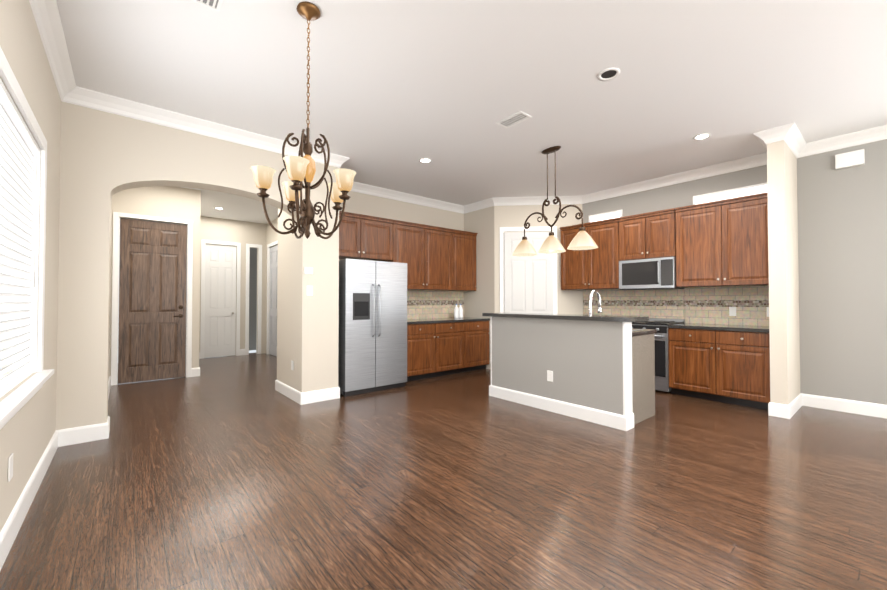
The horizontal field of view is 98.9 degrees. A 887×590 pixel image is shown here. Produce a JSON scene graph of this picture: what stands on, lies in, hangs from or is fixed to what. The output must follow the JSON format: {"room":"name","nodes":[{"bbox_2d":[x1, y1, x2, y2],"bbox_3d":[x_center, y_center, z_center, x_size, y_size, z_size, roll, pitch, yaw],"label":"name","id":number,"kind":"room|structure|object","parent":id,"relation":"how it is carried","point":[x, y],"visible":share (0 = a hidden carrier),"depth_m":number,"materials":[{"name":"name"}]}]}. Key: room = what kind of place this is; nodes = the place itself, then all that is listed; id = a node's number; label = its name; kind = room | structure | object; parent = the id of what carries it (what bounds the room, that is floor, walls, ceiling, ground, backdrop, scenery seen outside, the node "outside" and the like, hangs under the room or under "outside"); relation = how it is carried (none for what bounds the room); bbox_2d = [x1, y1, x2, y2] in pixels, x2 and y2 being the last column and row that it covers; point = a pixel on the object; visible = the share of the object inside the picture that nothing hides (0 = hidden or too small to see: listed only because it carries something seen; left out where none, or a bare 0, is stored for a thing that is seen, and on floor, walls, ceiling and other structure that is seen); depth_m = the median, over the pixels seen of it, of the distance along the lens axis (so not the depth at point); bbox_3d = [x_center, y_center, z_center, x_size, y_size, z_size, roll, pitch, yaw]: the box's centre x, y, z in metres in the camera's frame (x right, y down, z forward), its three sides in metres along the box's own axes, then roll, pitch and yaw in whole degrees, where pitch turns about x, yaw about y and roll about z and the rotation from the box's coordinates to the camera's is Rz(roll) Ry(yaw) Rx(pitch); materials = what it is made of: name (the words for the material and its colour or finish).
{"room":"kitchen","nodes":[
{"label":"kitchen","id":0,"kind":"room"},
{"bbox_2d":[0,0,60,531],"bbox_3d":[-1.778,-0.281,1.330,0.150,3.050,10.620,1,-1,-40],"label":"wall","id":1,"kind":"structure","parent":0,"point":[27,430],"depth_m":2.40,"materials":[{"name":"beige paint"}]},
{"bbox_2d":[8,453,12,481],"bbox_3d":[-2.171,0.864,1.905,0.006,0.120,0.075,1,-1,-40],"label":"outlet","id":2,"kind":"object","parent":1,"relation":"attached to","point":[10,467],"visible":0.96,"depth_m":1.89,"materials":[{"name":"white plastic"}]},
{"bbox_2d":[0,47,53,429],"bbox_3d":[-2.251,-0.222,1.987,0.170,1.655,1.475,1,-1,-40],"label":"window","id":3,"kind":"structure","parent":1,"relation":"in","point":[13,403],"depth_m":2.45,"materials":[{"name":"white"}]},
{"bbox_2d":[0,85,37,396],"bbox_3d":[-2.264,-0.231,1.975,0.064,1.445,1.235,1,-1,-40],"label":"window blinds","id":4,"kind":"object","parent":3,"relation":"attached to","point":[18,150],"visible":1,"depth_m":2.10,"materials":[{"name":"white plastic"}]},
{"bbox_2d":[29,0,80,104],"bbox_3d":[-0.747,-1.760,0.313,0.095,0.125,7.700,1,-1,-40],"label":"crown molding","id":5,"kind":"structure","parent":1,"relation":"attached to","point":[47,19],"depth_m":2.63,"materials":[{"name":"white wood"}]},
{"bbox_2d":[0,349,886,570],"bbox_3d":[0.124,1.223,4.253,6.550,0.140,12.700,1,-1,-40],"label":"baseboard","id":6,"kind":"structure","parent":1,"relation":"attached to","point":[20,510],"depth_m":3.39,"materials":[{"name":"white wood"}]},
{"bbox_2d":[108,198,111,380],"bbox_3d":[-4.130,-0.229,4.467,0.270,3.050,2.550,1,-1,-40],"label":"wall","id":7,"kind":"structure","parent":0,"point":[110,290],"depth_m":5.34,"materials":[{"name":"beige paint"}]},
{"bbox_2d":[110,186,200,375],"bbox_3d":[-4.461,-0.204,5.930,1.100,3.050,0.120,1,-1,-40],"label":"wall","id":8,"kind":"structure","parent":0,"point":[181,203],"depth_m":6.03,"materials":[{"name":"beige paint"}]},
{"bbox_2d":[111,212,192,385],"bbox_3d":[-4.452,0.054,5.845,0.980,2.530,0.021,1,-1,-40],"label":"door frame","id":9,"kind":"structure","parent":8,"relation":"attached to","point":[115,302],"depth_m":5.65,"materials":[{"name":"white wood"}]},
{"bbox_2d":[118,218,186,383],"bbox_3d":[-4.470,0.087,5.866,0.826,2.450,0.099,1,-1,-40],"label":"front door","id":10,"kind":"structure","parent":8,"relation":"in","point":[152,303],"depth_m":5.86,"materials":[{"name":"brown wood"}]},
{"bbox_2d":[56,101,302,429],"bbox_3d":[-2.606,-0.238,3.916,2.200,3.050,0.250,1,-1,-40],"label":"wall","id":11,"kind":"structure","parent":0,"point":[105,157],"depth_m":3.37,"materials":[{"name":"beige paint"}]},
{"bbox_2d":[77,87,349,167],"bbox_3d":[-2.179,-1.698,4.074,2.485,0.125,0.095,1,-1,-40],"label":"crown molding","id":12,"kind":"structure","parent":11,"relation":"attached to","point":[87,98],"depth_m":3.77,"materials":[{"name":"white wood"}]},
{"bbox_2d":[199,216,265,355],"bbox_3d":[-4.837,-0.162,8.484,1.840,3.050,0.120,1,-1,-40],"label":"wall","id":13,"kind":"structure","parent":0,"point":[243,233],"depth_m":8.69,"materials":[{"name":"beige paint"}]},
{"bbox_2d":[204,244,235,357],"bbox_3d":[-4.899,0.126,8.358,0.600,2.455,0.105,1,-1,-40],"label":"hall door","id":14,"kind":"structure","parent":13,"relation":"in","point":[220,303],"depth_m":8.36,"materials":[{"name":"white wood"}]},
{"bbox_2d":[200,240,240,358],"bbox_3d":[-4.889,0.088,8.346,0.760,2.545,0.018,1,-1,-40],"label":"door frame","id":15,"kind":"structure","parent":13,"relation":"attached to","point":[202,318],"depth_m":8.24,"materials":[{"name":"white wood"}]},
{"bbox_2d":[245,244,261,354],"bbox_3d":[-4.382,0.095,8.770,0.340,2.545,0.018,1,-1,-40],"label":"door frame","id":16,"kind":"structure","parent":13,"relation":"attached to","point":[248,246],"depth_m":8.77,"materials":[{"name":"white wood"}]},
{"bbox_2d":[265,218,277,352],"bbox_3d":[-2.846,-0.179,7.444,0.120,3.050,4.030,1,-1,-40],"label":"wall","id":17,"kind":"structure","parent":0,"point":[271,235],"depth_m":8.78,"materials":[{"name":"beige paint"}]},
{"bbox_2d":[267,240,277,353],"bbox_3d":[-3.751,0.089,8.416,0.021,2.545,1.080,1,-1,-40],"label":"door frame","id":18,"kind":"structure","parent":17,"relation":"attached to","point":[276,242],"depth_m":8.78,"materials":[{"name":"white wood"}]},
{"bbox_2d":[269,245,277,356],"bbox_3d":[-3.740,0.127,8.425,0.105,2.455,0.920,1,-1,-40],"label":"hall door","id":19,"kind":"structure","parent":17,"relation":"in","point":[273,302],"depth_m":8.57,"materials":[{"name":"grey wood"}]},
{"bbox_2d":[277,162,338,392],"bbox_3d":[-1.817,-0.219,5.046,0.460,3.050,0.970,1,-1,-40],"label":"wall","id":20,"kind":"structure","parent":0,"point":[307,334],"depth_m":4.71,"materials":[{"name":"beige paint"}]},
{"bbox_2d":[304,267,312,273],"bbox_3d":[-1.619,-0.292,4.561,0.100,0.080,0.024,1,-1,-40],"label":"thermostat","id":21,"kind":"object","parent":20,"relation":"attached to","point":[308,270],"visible":1,"depth_m":4.55,"materials":[{"name":"white plastic"}]},
{"bbox_2d":[307,286,312,295],"bbox_3d":[-1.609,-0.052,4.572,0.075,0.120,0.014,1,-1,-40],"label":"light switch","id":22,"kind":"object","parent":20,"relation":"attached to","point":[309,290],"visible":1,"depth_m":4.57,"materials":[{"name":"white plastic"}]},
{"bbox_2d":[339,191,463,260],"bbox_3d":[-0.702,-0.194,6.533,3.160,3.050,0.120,1,-1,-40],"label":"wall","id":23,"kind":"structure","parent":0,"point":[367,204],"depth_m":6.46,"materials":[{"name":"beige paint"}]},
{"bbox_2d":[339,211,393,261],"bbox_3d":[-1.317,-0.861,5.698,1.110,0.635,0.380,1,-1,-40],"label":"upper cabinet","id":24,"kind":"object","parent":23,"relation":"attached to","point":[364,237],"visible":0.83,"depth_m":5.63,"materials":[{"name":"brown wood"}]},
{"bbox_2d":[351,181,468,213],"bbox_3d":[-0.710,-1.659,6.411,2.960,0.125,0.095,1,-1,-40],"label":"crown molding","id":25,"kind":"structure","parent":23,"relation":"attached to","point":[357,187],"depth_m":6.47,"materials":[{"name":"white"}]},
{"bbox_2d":[386,220,477,290],"bbox_3d":[-0.186,-0.625,6.640,1.834,1.075,0.380,1,-1,-40],"label":"upper cabinet","id":26,"kind":"object","parent":23,"relation":"attached to","point":[438,258],"visible":0.94,"depth_m":6.47,"materials":[{"name":"brown wood"}]},
{"bbox_2d":[0,353,886,589],"bbox_3d":[0.091,1.344,4.289,7.150,0.100,13.200,1,-1,-40],"label":"floor","id":27,"kind":"structure","parent":0,"point":[234,472],"depth_m":2.38,"materials":[{"name":"brown wood"}]},
{"bbox_2d":[338,259,406,396],"bbox_3d":[-1.138,0.428,5.446,0.950,1.770,0.911,1,-1,-40],"label":"fridge","id":28,"kind":"object","parent":27,"relation":"on","point":[372,348],"visible":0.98,"depth_m":5.08,"materials":[{"name":"silver metal"}]},
{"bbox_2d":[407,290,489,380],"bbox_3d":[-0.100,0.620,6.479,1.881,1.420,0.706,1,-1,-40],"label":"base cabinet","id":29,"kind":"object","parent":27,"relation":"on","point":[442,340],"visible":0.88,"depth_m":6.39,"materials":[{"name":"brown wood"}]},
{"bbox_2d":[454,304,458,317],"bbox_3d":[0.236,0.290,6.931,0.084,0.260,0.082,1,-1,-40],"label":"bottle","id":30,"kind":"object","parent":29,"relation":"on","point":[456,312],"visible":1,"depth_m":6.90,"materials":[{"name":"white plastic"}]},
{"bbox_2d":[459,304,462,317],"bbox_3d":[0.317,0.292,7.038,0.084,0.260,0.082,1,-1,-40],"label":"bottle","id":31,"kind":"object","parent":29,"relation":"on","point":[460,312],"visible":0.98,"depth_m":7.00,"materials":[{"name":"white plastic"}]},
{"bbox_2d":[489,318,656,430],"bbox_3d":[1.464,0.782,4.514,0.808,1.030,1.762,1,-1,-40],"label":"kitchen island","id":32,"kind":"object","parent":27,"relation":"on","point":[602,367],"depth_m":4.01,"materials":[{"name":"grey paint"}]},
{"bbox_2d":[547,370,552,381],"bbox_3d":[1.187,0.903,4.231,0.009,0.120,0.075,1,-1,-40],"label":"outlet","id":33,"kind":"object","parent":32,"relation":"attached to","point":[549,375],"visible":1,"depth_m":4.23,"materials":[{"name":"white plastic"}]},
{"bbox_2d":[482,314,648,321],"bbox_3d":[1.275,0.245,4.365,0.420,0.040,1.890,1,-1,-40],"label":"island countertop","id":34,"kind":"structure","parent":32,"relation":"on","point":[573,317],"depth_m":3.96,"materials":[{"name":"grey stone"}]},
{"bbox_2d":[632,319,683,391],"bbox_3d":[2.916,0.818,5.455,0.672,0.930,0.760,1,-1,-40],"label":"range","id":35,"kind":"object","parent":27,"relation":"on","point":[660,326],"visible":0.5,"depth_m":5.06,"materials":[{"name":"silver metal"}]},
{"bbox_2d":[668,285,769,409],"bbox_3d":[3.517,0.592,4.777,0.676,1.420,1.046,1,-1,-40],"label":"base cabinet","id":36,"kind":"object","parent":27,"relation":"on","point":[717,352],"visible":0.85,"depth_m":4.70,"materials":[{"name":"brown wood"}]},
{"bbox_2d":[729,307,735,315],"bbox_3d":[3.785,0.215,4.970,0.006,0.120,0.075,1,-1,-40],"label":"outlet","id":37,"kind":"object","parent":36,"relation":"attached to","point":[732,311],"depth_m":4.97,"materials":[{"name":"white plastic"}]},
{"bbox_2d":[56,0,886,223],"bbox_3d":[0.091,-1.806,4.341,7.150,0.100,13.200,1,-1,-40],"label":"ceiling","id":38,"kind":"structure","parent":0,"point":[398,89],"depth_m":3.12,"materials":[{"name":"white paint"}]},
{"bbox_2d":[192,0,222,11],"bbox_3d":[-1.442,-1.787,2.223,0.260,0.008,0.220,1,-1,-40],"label":"ceiling vent","id":39,"kind":"object","parent":38,"relation":"in","point":[215,5],"visible":1,"depth_m":2.32,"materials":[{"name":"white metal"}]},
{"bbox_2d":[250,1,356,238],"bbox_3d":[-0.862,-1.068,2.386,0.615,1.440,0.597,1,-1,-40],"label":"chandelier","id":40,"kind":"object","parent":38,"relation":"hanging from","point":[299,168],"visible":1,"depth_m":2.33,"materials":[{"name":"brown metal"}]},
{"bbox_2d":[419,158,431,162],"bbox_3d":[-0.236,-1.743,4.927,0.170,0.006,0.170,1,-1,-40],"label":"recessed light","id":41,"kind":"object","parent":38,"relation":"in","point":[424,160],"visible":1,"depth_m":4.93,"materials":[{"name":"white"}]},
{"bbox_2d":[496,111,531,127],"bbox_3d":[0.702,-1.761,3.821,0.170,0.008,0.320,1,-1,-40],"label":"ceiling vent","id":42,"kind":"object","parent":38,"relation":"in","point":[514,119],"visible":1,"depth_m":3.81,"materials":[{"name":"white metal"}]},
{"bbox_2d":[512,146,597,255],"bbox_3d":[1.293,-1.135,4.553,0.330,1.235,1.130,1,-1,-40],"label":"pendant light","id":43,"kind":"object","parent":38,"relation":"hanging from","point":[582,239],"visible":1,"depth_m":4.49,"materials":[{"name":"brown metal"}]},
{"bbox_2d":[597,68,619,80],"bbox_3d":[1.329,-1.774,3.055,0.170,0.006,0.170,1,-1,-40],"label":"recessed light","id":44,"kind":"object","parent":38,"relation":"in","point":[608,74],"visible":1,"depth_m":3.06,"materials":[{"name":"white"}]},
{"bbox_2d":[693,133,710,139],"bbox_3d":[2.866,-1.755,4.211,0.170,0.006,0.170,1,-1,-40],"label":"recessed light","id":45,"kind":"object","parent":38,"relation":"in","point":[702,136],"visible":1,"depth_m":4.21,"materials":[{"name":"white"}]},
{"bbox_2d":[464,204,582,368],"bbox_3d":[1.420,-0.185,7.082,1.200,3.050,2.000,1,-1,-40],"label":"wall","id":46,"kind":"structure","parent":0,"point":[485,224],"depth_m":6.77,"materials":[{"name":"beige paint"}]},
{"bbox_2d":[504,232,552,313],"bbox_3d":[1.491,0.113,6.644,0.840,2.440,0.105,0,-1,5],"label":"pantry door","id":47,"kind":"structure","parent":46,"relation":"in","point":[528,284],"depth_m":6.67,"materials":[{"name":"white wood"}]},
{"bbox_2d":[500,226,557,313],"bbox_3d":[1.496,0.063,6.692,1.000,2.540,0.019,0,-1,5],"label":"door frame","id":48,"kind":"structure","parent":46,"relation":"attached to","point":[539,228],"depth_m":6.71,"materials":[{"name":"white wood"}]},
{"bbox_2d":[465,155,766,211],"bbox_3d":[2.259,-1.667,5.937,1.174,0.125,4.390,1,-1,-40],"label":"crown molding","id":49,"kind":"structure","parent":46,"relation":"attached to","point":[753,161],"depth_m":5.91,"materials":[{"name":"white"}]},
{"bbox_2d":[583,289,629,315],"bbox_3d":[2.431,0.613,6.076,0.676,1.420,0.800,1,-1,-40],"label":"backsplash","id":50,"kind":"structure","parent":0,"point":[615,302],"depth_m":6.23,"materials":[{"name":"beige tile"}]},
{"bbox_2d":[582,139,886,404],"bbox_3d":[4.616,-0.235,4.104,0.120,3.050,6.670,1,-1,-40],"label":"wall","id":51,"kind":"structure","parent":0,"point":[842,239],"depth_m":4.26,"materials":[{"name":"grey paint"}]},
{"bbox_2d":[559,218,619,289],"bbox_3d":[2.471,-0.631,6.279,0.380,1.075,1.011,1,-1,-40],"label":"upper cabinet","id":52,"kind":"object","parent":51,"relation":"attached to","point":[595,269],"visible":0.88,"depth_m":6.10,"materials":[{"name":"brown wood"}]},
{"bbox_2d":[618,208,675,260],"bbox_3d":[3.044,-0.852,5.598,0.380,0.655,0.768,1,-1,-40],"label":"upper cabinet","id":53,"kind":"object","parent":51,"relation":"attached to","point":[649,235],"visible":0.94,"depth_m":5.46,"materials":[{"name":"brown wood"}]},
{"bbox_2d":[619,257,683,289],"bbox_3d":[3.026,-0.298,5.565,0.426,0.435,0.754,1,-1,-40],"label":"microwave","id":54,"kind":"object","parent":53,"relation":"attached to","point":[651,274],"visible":0.98,"depth_m":5.42,"materials":[{"name":"silver metal"}]},
{"bbox_2d":[630,289,684,318],"bbox_3d":[3.190,0.132,5.695,0.010,0.430,0.758,1,-1,-40],"label":"backsplash","id":55,"kind":"structure","parent":51,"relation":"attached to","point":[669,304],"depth_m":5.67,"materials":[{"name":"tile"}]},
{"bbox_2d":[588,183,766,221],"bbox_3d":[3.282,-1.287,5.613,0.011,0.195,2.430,1,-1,-40],"label":"transom","id":56,"kind":"object","parent":51,"relation":"attached to","point":[734,193],"visible":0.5,"depth_m":5.12,"materials":[{"name":"white"}]},
{"bbox_2d":[674,192,768,286],"bbox_3d":[3.631,-0.654,4.893,0.380,1.075,1.046,1,-1,-40],"label":"upper cabinet","id":57,"kind":"object","parent":51,"relation":"attached to","point":[719,243],"visible":0.79,"depth_m":4.77,"materials":[{"name":"brown wood"}]},
{"bbox_2d":[796,125,886,157],"bbox_3d":[5.422,-1.716,2.997,0.095,0.125,3.900,1,-1,-40],"label":"crown molding","id":58,"kind":"structure","parent":51,"relation":"attached to","point":[878,133],"depth_m":4.17,"materials":[{"name":"white wood"}]},
{"bbox_2d":[835,149,864,169],"bbox_3d":[4.463,-1.489,4.173,0.048,0.160,0.220,1,-1,-40],"label":"door chime","id":59,"kind":"object","parent":51,"relation":"attached to","point":[850,159],"visible":1,"depth_m":4.16,"materials":[{"name":"white plastic"}]},
{"bbox_2d":[767,140,799,404],"bbox_3d":[3.856,-0.232,4.296,0.800,3.050,0.140,1,-1,-40],"label":"wall","id":60,"kind":"structure","parent":0,"point":[784,333],"depth_m":4.06,"materials":[{"name":"beige paint"}]},
{"bbox_2d":[753,128,780,163],"bbox_3d":[3.712,-1.693,4.339,0.795,0.125,0.115,1,-1,-40],"label":"crown molding","id":61,"kind":"structure","parent":60,"relation":"attached to","point":[765,137],"depth_m":4.10,"materials":[{"name":"white wood"}]},
{"bbox_2d":[781,122,808,155],"bbox_3d":[3.856,-1.696,4.168,0.795,0.125,0.095,1,-1,-40],"label":"crown molding","id":62,"kind":"structure","parent":60,"relation":"attached to","point":[790,133],"depth_m":4.15,"materials":[{"name":"white wood"}]}
]}

